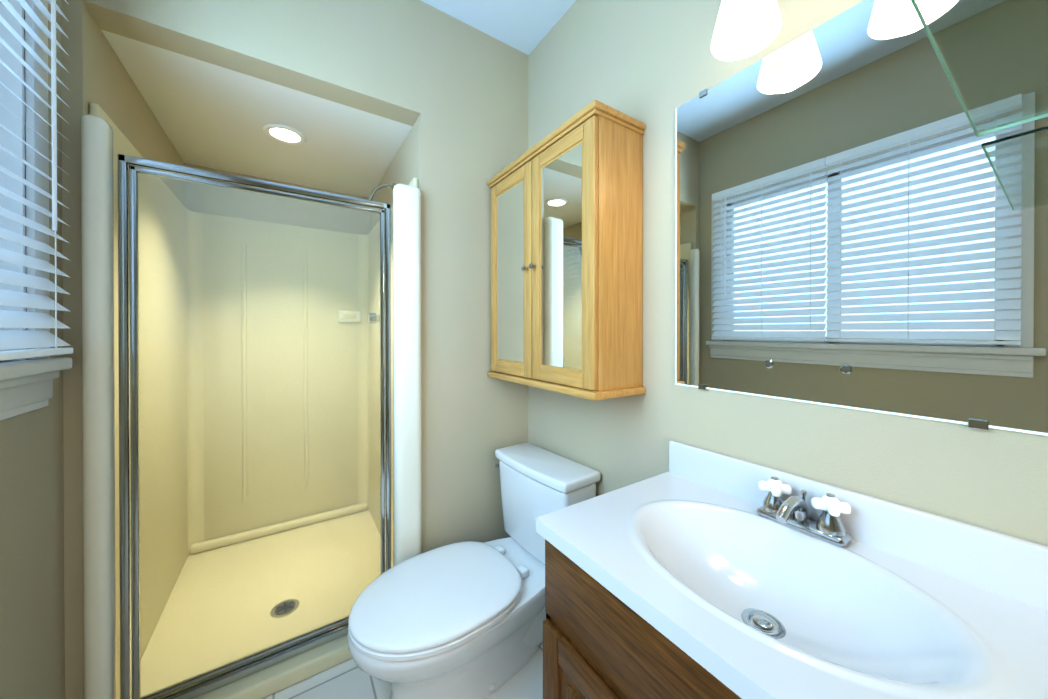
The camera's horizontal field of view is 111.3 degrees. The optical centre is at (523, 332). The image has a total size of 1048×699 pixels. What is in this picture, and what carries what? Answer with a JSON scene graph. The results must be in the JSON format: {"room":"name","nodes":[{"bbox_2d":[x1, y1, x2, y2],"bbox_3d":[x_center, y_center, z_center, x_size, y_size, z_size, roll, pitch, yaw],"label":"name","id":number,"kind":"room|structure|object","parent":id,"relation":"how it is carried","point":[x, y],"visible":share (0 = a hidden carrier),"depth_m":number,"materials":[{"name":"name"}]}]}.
{"room":"bathroom","nodes":[
{"label":"bathroom","id":0,"kind":"room"},
{"bbox_2d":[0,0,183,698],"bbox_3d":[-0.854,0.162,0.245,0.160,2.245,4.200,0,0,-33],"label":"wall","id":1,"kind":"structure","parent":0,"point":[92,64],"depth_m":1.01,"materials":[{"name":"paint"}]},
{"bbox_2d":[0,0,71,420],"bbox_3d":[-0.903,-0.408,0.333,0.156,1.207,1.435,0,0,-33],"label":"window","id":2,"kind":"structure","parent":1,"relation":"in","point":[26,386],"depth_m":0.87,"materials":[{"name":"white"}]},
{"bbox_2d":[0,0,72,360],"bbox_3d":[-0.840,-0.472,0.377,0.056,1.058,1.320,0,0,-33],"label":"window blind","id":3,"kind":"object","parent":2,"relation":"attached to","point":[16,339],"visible":0.98,"depth_m":0.83,"materials":[{"name":"white plastic"}]},
{"bbox_2d":[101,30,412,197],"bbox_3d":[-1.245,-1.018,1.848,1.025,0.100,1.080,0,0,-33],"label":"ceiling","id":4,"kind":"structure","parent":0,"point":[209,115],"depth_m":1.66,"materials":[{"name":"paint"}]},
{"bbox_2d":[263,124,305,144],"bbox_3d":[-1.158,-0.961,1.738,0.176,0.011,0.176,0,0,-33],"label":"recessed light","id":5,"kind":"object","parent":4,"relation":"in","point":[285,134],"visible":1,"depth_m":1.73,"materials":[{"name":"white"}]},
{"bbox_2d":[184,163,369,234],"bbox_3d":[-1.524,0.102,2.388,1.145,2.345,0.120,0,0,-33],"label":"wall","id":6,"kind":"structure","parent":0,"point":[279,210],"depth_m":2.27,"materials":[{"name":"paint"}]},
{"bbox_2d":[83,0,527,552],"bbox_3d":[-0.678,-0.091,1.507,1.597,2.740,0.120,0,0,-33],"label":"wall","id":7,"kind":"structure","parent":0,"point":[470,132],"depth_m":1.62,"materials":[{"name":"paint"}]},
{"bbox_2d":[370,127,412,230],"bbox_3d":[-0.766,0.103,2.167,0.120,2.345,1.080,0,0,-33],"label":"wall","id":8,"kind":"structure","parent":0,"point":[399,170],"depth_m":1.92,"materials":[{"name":"paint"}]},
{"bbox_2d":[360,183,394,214],"bbox_3d":[-0.793,-0.725,1.918,0.194,0.198,0.072,0,0,-33],"label":"shower head","id":9,"kind":"object","parent":8,"relation":"attached to","point":[375,190],"visible":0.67,"depth_m":1.92},
{"bbox_2d":[263,643,542,698],"bbox_3d":[-0.185,1.332,0.760,1.837,0.100,4.320,0,0,-33],"label":"floor","id":10,"kind":"structure","parent":0,"point":[349,679],"depth_m":1.30,"materials":[{"name":"tile"}]},
{"bbox_2d":[80,103,421,698],"bbox_3d":[-1.184,0.292,1.797,0.981,1.970,1.238,0,0,-33],"label":"shower surround","id":11,"kind":"object","parent":10,"relation":"on","point":[104,141],"visible":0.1,"depth_m":1.75,"materials":[{"name":"beige plastic"}]},
{"bbox_2d":[118,154,390,698],"bbox_3d":[-0.917,0.331,1.333,0.806,1.768,0.051,0,0,-33],"label":"shower door","id":12,"kind":"structure","parent":11,"relation":"attached to","point":[130,168],"depth_m":1.25,"materials":[{"name":"clear glass"}]},
{"bbox_2d":[348,442,599,698],"bbox_3d":[-0.194,0.918,1.395,0.899,0.722,0.512,0,0,-33],"label":"toilet","id":13,"kind":"object","parent":10,"relation":"on","point":[461,620],"visible":0.98,"depth_m":1.27,"materials":[{"name":"white ceramic"}]},
{"bbox_2d":[536,440,1047,698],"bbox_3d":[0.471,0.817,0.705,0.551,0.930,0.773,0,0,-33],"label":"bathroom vanity","id":14,"kind":"object","parent":10,"relation":"on","point":[694,572],"visible":1,"depth_m":0.68,"materials":[{"name":"white ceramic"}]},
{"bbox_2d":[757,476,851,547],"bbox_3d":[0.609,0.402,0.808,0.141,0.098,0.171,0,0,-33],"label":"faucet","id":15,"kind":"object","parent":14,"relation":"on","point":[816,515],"depth_m":0.81,"materials":[{"name":"silver metal"}]},
{"bbox_2d":[421,0,575,54],"bbox_3d":[0.144,-1.506,0.245,1.837,0.100,3.120,0,0,-33],"label":"ceiling","id":16,"kind":"structure","parent":0,"point":[525,26],"depth_m":1.66,"materials":[{"name":"paint"}]},
{"bbox_2d":[528,0,1047,545],"bbox_3d":[0.862,-0.088,0.722,0.120,2.740,3.120,0,0,-33],"label":"wall","id":17,"kind":"structure","parent":0,"point":[652,64],"depth_m":1.16,"materials":[{"name":"paint"}]},
{"bbox_2d":[487,100,645,400],"bbox_3d":[0.117,-0.263,1.502,0.265,0.955,0.741,0,0,-33],"label":"medicine cabinet","id":18,"kind":"object","parent":17,"relation":"attached to","point":[566,197],"visible":1,"depth_m":1.26,"materials":[{"name":"brown wood"}]},
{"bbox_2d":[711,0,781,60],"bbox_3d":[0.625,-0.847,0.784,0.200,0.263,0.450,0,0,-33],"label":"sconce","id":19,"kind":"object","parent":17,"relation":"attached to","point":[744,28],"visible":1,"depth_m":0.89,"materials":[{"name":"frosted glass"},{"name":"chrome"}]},
{"bbox_2d":[675,0,1047,435],"bbox_3d":[0.683,-0.279,0.871,0.012,0.906,0.697,0,0,-33],"label":"mirror","id":20,"kind":"object","parent":17,"relation":"attached to","point":[861,215],"visible":1,"depth_m":0.77,"materials":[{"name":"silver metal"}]},
{"bbox_2d":[910,0,1047,136],"bbox_3d":[0.586,-0.349,0.403,0.684,0.039,0.152,0,0,-33],"label":"glass shelf","id":21,"kind":"object","parent":17,"relation":"attached to","point":[943,64],"visible":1,"depth_m":0.46,"materials":[{"name":"clear glass"}]}
]}

